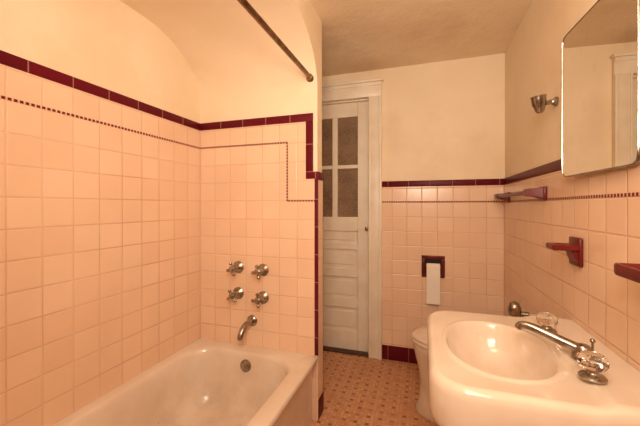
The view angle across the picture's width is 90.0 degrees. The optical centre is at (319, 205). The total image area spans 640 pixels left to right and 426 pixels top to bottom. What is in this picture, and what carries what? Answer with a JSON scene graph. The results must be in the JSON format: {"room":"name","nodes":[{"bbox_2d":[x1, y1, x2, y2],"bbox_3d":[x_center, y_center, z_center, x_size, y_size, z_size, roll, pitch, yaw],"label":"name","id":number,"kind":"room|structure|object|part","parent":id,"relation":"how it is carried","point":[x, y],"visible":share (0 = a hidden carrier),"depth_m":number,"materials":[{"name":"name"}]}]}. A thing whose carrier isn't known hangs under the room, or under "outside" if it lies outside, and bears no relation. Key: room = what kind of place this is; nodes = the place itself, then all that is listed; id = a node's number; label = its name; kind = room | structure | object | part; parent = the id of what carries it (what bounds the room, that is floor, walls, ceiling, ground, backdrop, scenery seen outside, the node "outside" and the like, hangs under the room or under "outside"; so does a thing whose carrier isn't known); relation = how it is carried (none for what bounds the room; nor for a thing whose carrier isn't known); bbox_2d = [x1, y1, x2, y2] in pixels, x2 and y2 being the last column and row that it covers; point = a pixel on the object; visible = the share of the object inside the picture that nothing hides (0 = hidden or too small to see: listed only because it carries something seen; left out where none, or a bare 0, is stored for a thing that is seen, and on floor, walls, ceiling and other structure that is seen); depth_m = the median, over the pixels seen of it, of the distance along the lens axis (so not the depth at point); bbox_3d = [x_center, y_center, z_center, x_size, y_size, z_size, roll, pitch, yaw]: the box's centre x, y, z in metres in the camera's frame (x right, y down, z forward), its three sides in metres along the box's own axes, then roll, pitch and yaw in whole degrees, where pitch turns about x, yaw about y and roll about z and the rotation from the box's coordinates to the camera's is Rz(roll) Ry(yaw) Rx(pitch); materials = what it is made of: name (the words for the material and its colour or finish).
{"room":"bathroom","nodes":[
{"label":"bathroom","id":0,"kind":"room"},
{"bbox_2d":[0,0,199,130],"bbox_3d":[-1.075,0.060,1.153,0.103,2.240,3.730,0,0,18],"label":"wall","id":1,"kind":"structure","parent":0,"point":[106,49],"depth_m":1.40,"materials":[{"name":"beige paint"}]},
{"bbox_2d":[0,64,199,425],"bbox_3d":[-0.986,0.355,1.278,0.006,1.650,1.518,0,0,18],"label":"field","id":2,"kind":"object","parent":1,"relation":"attached to","point":[100,223],"visible":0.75,"depth_m":1.32,"materials":[{"name":"pink tile"}]},
{"bbox_2d":[0,95,199,148],"bbox_3d":[-0.983,-0.361,1.277,0.002,0.010,1.518,0,0,18],"label":"liner","id":3,"kind":"object","parent":2,"relation":"attached to","point":[1,96],"visible":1,"depth_m":1.32,"materials":[{"name":"red tile"}]},
{"bbox_2d":[120,0,316,101],"bbox_3d":[-0.620,-0.855,1.159,0.776,0.410,1.530,0,0,18],"label":"cove","id":4,"kind":"object","parent":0,"point":[229,55],"visible":1,"depth_m":1.72,"materials":[{"name":"beige paint"}]},
{"bbox_2d":[200,14,323,419],"bbox_3d":[-0.367,0.060,1.924,0.785,2.240,0.098,0,0,18],"label":"wall","id":5,"kind":"structure","parent":0,"point":[262,177],"depth_m":1.86,"materials":[{"name":"tile"}]},
{"bbox_2d":[226,261,268,340],"bbox_3d":[-0.429,0.534,1.824,0.246,0.417,0.135,0,0,18],"label":"tub faucet","id":6,"kind":"object","parent":5,"relation":"attached to","point":[262,297],"visible":1,"depth_m":1.84,"materials":[{"name":"silver metal"}]},
{"bbox_3d":[-0.420,0.692,1.821,0.066,0.100,0.135,0,0,18],"label":"spout","id":7,"kind":"part","parent":6,"relation":"part of","materials":[{"name":"silver metal"}]},
{"bbox_2d":[237,0,313,81],"bbox_3d":[-0.289,-0.713,1.052,0.052,0.052,1.530,0,0,18],"label":"shower curtain rod","id":8,"kind":"object","parent":5,"relation":"attached to","point":[309,77],"visible":1,"depth_m":1.33,"materials":[{"name":"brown metal"}]},
{"bbox_2d":[322,71,368,102],"bbox_3d":[0.124,-0.955,2.660,0.591,0.210,0.124,0,0,18],"label":"wall","id":9,"kind":"structure","parent":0,"point":[358,75],"depth_m":2.57,"materials":[{"name":"beige paint"}]},
{"bbox_2d":[311,351,437,425],"bbox_3d":[-0.142,1.220,0.861,2.057,0.080,3.950,0,0,18],"label":"floor","id":10,"kind":"structure","parent":0,"point":[358,390],"depth_m":2.01,"materials":[{"name":"tile"}]},
{"bbox_2d":[52,338,317,425],"bbox_3d":[-0.614,1.002,1.157,0.775,0.355,1.516,0,0,18],"label":"bathtub","id":11,"kind":"object","parent":10,"relation":"on","point":[207,382],"visible":1,"depth_m":1.70,"materials":[{"name":"ceramic"}]},
{"bbox_3d":[-0.417,0.895,1.792,0.068,0.068,0.022,0,0,18],"label":"overflow plate","id":12,"kind":"part","parent":11,"relation":"part of","materials":[{"name":"silver metal"}]},
{"bbox_2d":[323,346,368,356],"bbox_3d":[0.119,1.174,2.648,0.591,0.012,0.130,0,0,18],"label":"threshold","id":13,"kind":"object","parent":10,"relation":"on","point":[325,348],"visible":0.26,"depth_m":2.57,"materials":[{"name":"brown wood"}]},
{"bbox_2d":[411,301,528,421],"bbox_3d":[0.819,0.845,1.784,0.598,0.670,0.372,0,0,18],"label":"toilet","id":14,"kind":"object","parent":10,"relation":"on","point":[418,335],"visible":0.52,"depth_m":1.79,"materials":[{"name":"ceramic"}]},
{"bbox_3d":[0.759,0.767,1.804,0.472,0.021,0.372,0,0,18],"label":"seat","id":15,"kind":"part","parent":14,"relation":"part of","materials":[{"name":"ceramic"}]},
{"bbox_3d":[0.763,0.742,1.802,0.482,0.024,0.372,0,0,18],"label":"lid","id":16,"kind":"part","parent":14,"relation":"part of","materials":[{"name":"ceramic"}]},
{"bbox_3d":[0.810,0.980,1.787,0.564,0.400,0.360,0,0,18],"label":"bowl","id":17,"kind":"part","parent":14,"relation":"part of","materials":[{"name":"ceramic"}]},
{"bbox_2d":[427,311,639,425],"bbox_3d":[0.610,0.803,1.006,0.514,0.754,0.630,0,0,18],"label":"sink","id":18,"kind":"object","parent":10,"relation":"on","point":[484,370],"visible":0.92,"depth_m":0.82,"materials":[{"name":"ceramic"}]},
{"bbox_2d":[515,312,608,383],"bbox_3d":[0.693,0.392,0.953,0.186,0.070,0.371,0,0,18],"label":"sink faucet","id":19,"kind":"object","parent":18,"relation":"on","point":[594,363],"visible":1,"depth_m":0.90,"materials":[{"name":"silver metal"}]},
{"bbox_3d":[0.772,0.384,1.090,0.064,0.038,0.061,0,0,18],"label":"crystal knob","id":20,"kind":"part","parent":19,"relation":"part of","materials":[{"name":"clear glass"}]},
{"bbox_3d":[0.684,0.392,0.942,0.194,0.070,0.056,0,0,37],"label":"spout","id":21,"kind":"part","parent":19,"relation":"part of","materials":[{"name":"silver metal"}]},
{"bbox_3d":[0.765,0.400,0.898,0.014,0.055,0.014,0,0,18],"label":"popup rod","id":22,"kind":"part","parent":19,"relation":"part of","materials":[{"name":"silver metal"}]},
{"bbox_3d":[0.677,0.384,0.795,0.064,0.038,0.061,0,0,18],"label":"crystal knob","id":23,"kind":"part","parent":19,"relation":"part of","materials":[{"name":"clear glass"}]},
{"bbox_2d":[310,0,532,76],"bbox_3d":[-0.142,-1.100,0.861,2.057,0.080,3.950,0,0,18],"label":"ceiling","id":24,"kind":"structure","parent":0,"point":[358,35],"depth_m":1.93,"materials":[{"name":"paint"}]},
{"bbox_2d":[369,53,504,186],"bbox_3d":[0.851,0.060,2.419,0.942,2.240,0.133,0,0,18],"label":"wall","id":25,"kind":"structure","parent":0,"point":[443,122],"depth_m":2.34,"materials":[{"name":"beige paint"}]},
{"bbox_2d":[322,84,381,101],"bbox_3d":[0.101,-0.905,2.590,0.792,0.110,0.024,0,0,18],"label":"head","id":26,"kind":"object","parent":25,"relation":"attached to","point":[372,90],"visible":0.41,"depth_m":2.53},
{"bbox_2d":[322,77,383,105],"bbox_3d":[0.103,-0.909,2.601,0.819,0.142,0.092,0,0,18],"label":"door frame","id":27,"kind":"structure","parent":25,"relation":"attached to","point":[380,78],"depth_m":2.54,"materials":[{"name":"paint"}]},
{"bbox_2d":[322,81,381,90],"bbox_3d":[0.097,-0.948,2.575,0.792,0.025,0.010,0,0,18],"label":"band","id":28,"kind":"object","parent":27,"relation":"attached to","point":[376,82],"depth_m":2.52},
{"bbox_2d":[370,96,378,358],"bbox_3d":[0.430,0.165,2.483,0.101,2.030,0.024,0,0,18],"label":"door frame","id":29,"kind":"object","parent":25,"relation":"attached to","point":[374,100],"visible":0.66,"depth_m":2.47,"materials":[{"name":"paint"}]},
{"bbox_2d":[369,96,369,357],"bbox_3d":[0.384,0.165,2.483,0.014,2.030,0.008,0,0,18],"label":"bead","id":30,"kind":"object","parent":29,"relation":"attached to","point":[369,96],"visible":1,"depth_m":2.48,"materials":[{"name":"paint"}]},
{"bbox_2d":[379,95,381,359],"bbox_3d":[0.462,0.165,2.454,0.022,2.030,0.014,0,0,18],"label":"band","id":31,"kind":"object","parent":29,"relation":"attached to","point":[380,96],"visible":1,"depth_m":2.45,"materials":[{"name":"paint"}]},
{"bbox_2d":[382,345,417,363],"bbox_3d":[0.877,1.125,2.345,0.835,0.110,0.009,0,0,18],"label":"baseboard","id":32,"kind":"structure","parent":25,"relation":"attached to","point":[395,353],"depth_m":2.43,"materials":[{"name":"red tile"}]},
{"bbox_2d":[382,185,503,348],"bbox_3d":[0.878,0.463,2.347,0.835,1.215,0.006,0,0,18],"label":"field","id":33,"kind":"object","parent":25,"relation":"attached to","point":[469,235],"visible":0.64,"depth_m":2.34,"materials":[{"name":"pink tile"}]},
{"bbox_2d":[422,255,444,304],"bbox_3d":[0.823,0.535,2.326,0.162,0.340,0.065,0,0,18],"label":"toilet paper holder","id":34,"kind":"object","parent":33,"relation":"attached to","point":[433,267],"visible":1,"depth_m":2.31,"materials":[{"name":"white paper"}]},
{"bbox_3d":[0.832,0.445,2.352,0.162,0.160,0.012,0,0,18],"label":"ceramic frame","id":35,"kind":"part","parent":34,"relation":"part of","materials":[{"name":"red ceramic"}]},
{"bbox_2d":[382,201,503,202],"bbox_3d":[0.877,-0.031,2.344,0.835,0.010,0.002,0,0,18],"label":"liner","id":36,"kind":"object","parent":33,"relation":"attached to","point":[382,201],"visible":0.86,"depth_m":2.38,"materials":[{"name":"tile"}]},
{"bbox_2d":[504,0,597,184],"bbox_3d":[0.784,0.060,0.550,0.102,2.240,3.730,0,0,18],"label":"wall","id":37,"kind":"structure","parent":0,"point":[533,57],"depth_m":1.59,"materials":[{"name":"beige paint"}]},
{"bbox_2d":[530,94,558,113],"bbox_3d":[0.950,-0.434,1.360,0.099,0.077,0.060,0,0,18],"label":"wall sconce","id":38,"kind":"object","parent":37,"relation":"attached to","point":[539,102],"visible":1,"depth_m":1.35,"materials":[{"name":"silver metal"}]},
{"bbox_2d":[504,163,639,371],"bbox_3d":[0.720,0.463,0.502,0.006,1.215,3.600,0,0,18],"label":"field","id":39,"kind":"object","parent":37,"relation":"attached to","point":[605,304],"visible":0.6,"depth_m":1.12,"materials":[{"name":"pink tile"}]},
{"bbox_2d":[494,186,546,201],"bbox_3d":[1.094,-0.058,1.795,0.082,0.065,0.734,0,0,18],"label":"towel bar","id":40,"kind":"object","parent":39,"relation":"attached to","point":[540,193],"visible":1,"depth_m":1.48,"materials":[{"name":"red ceramic"}]},
{"bbox_2d":[546,236,582,267],"bbox_3d":[0.885,0.164,1.164,0.090,0.103,0.090,0,0,18],"label":"toothbrush holder","id":41,"kind":"object","parent":39,"relation":"attached to","point":[574,248],"visible":1,"depth_m":1.13,"materials":[{"name":"red ceramic"}]},
{"bbox_2d":[546,242,579,262],"bbox_3d":[0.880,0.170,1.165,0.080,0.064,0.090,0,0,18],"label":"shelf","id":42,"kind":"object","parent":41,"relation":"attached to","point":[572,249],"depth_m":1.13,"materials":[{"name":"red ceramic"}]},
{"bbox_2d":[504,192,639,201],"bbox_3d":[0.717,-0.031,0.503,0.002,0.010,3.600,0,0,18],"label":"liner","id":43,"kind":"object","parent":39,"relation":"attached to","point":[634,193],"visible":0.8,"depth_m":1.06,"materials":[{"name":"red tile"}]},
{"bbox_2d":[614,263,639,282],"bbox_3d":[0.749,0.158,0.724,0.076,0.075,0.160,0,0,18],"label":"ceramic soap dish","id":44,"kind":"object","parent":39,"relation":"attached to","point":[631,271],"visible":1,"depth_m":0.76,"materials":[{"name":"red ceramic"}]},
{"bbox_2d":[562,0,639,176],"bbox_3d":[0.852,-0.362,0.989,0.038,0.516,0.407,0,0,18],"label":"mirror","id":45,"kind":"object","parent":37,"relation":"attached to","point":[601,52],"visible":1,"depth_m":0.94,"materials":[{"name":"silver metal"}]},
{"bbox_3d":[0.404,0.165,2.566,0.005,2.030,0.130,0,0,18],"label":"door frame","id":46,"kind":"structure","parent":0,"visible":0},
{"bbox_2d":[322,101,367,351],"bbox_3d":[0.125,0.163,2.663,0.585,2.014,0.037,0,0,18],"label":"leaf","id":47,"kind":"object","parent":46,"relation":"attached to","point":[345,239],"visible":0.57,"depth_m":2.62,"materials":[{"name":"paint"}]},
{"bbox_2d":[322,117,357,216],"bbox_3d":[0.125,-0.318,2.664,0.391,0.815,0.006,0,0,18],"label":"pane","id":48,"kind":"object","parent":47,"relation":"attached to","point":[347,127],"visible":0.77,"depth_m":2.64,"materials":[{"name":"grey glass"}]},
{"bbox_2d":[368,99,368,353],"bbox_3d":[0.389,0.165,2.540,0.012,2.030,0.032,0,0,18],"label":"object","id":49,"kind":"object","parent":46,"relation":"attached to","point":[368,99],"visible":0.4,"depth_m":2.53,"materials":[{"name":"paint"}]}
]}

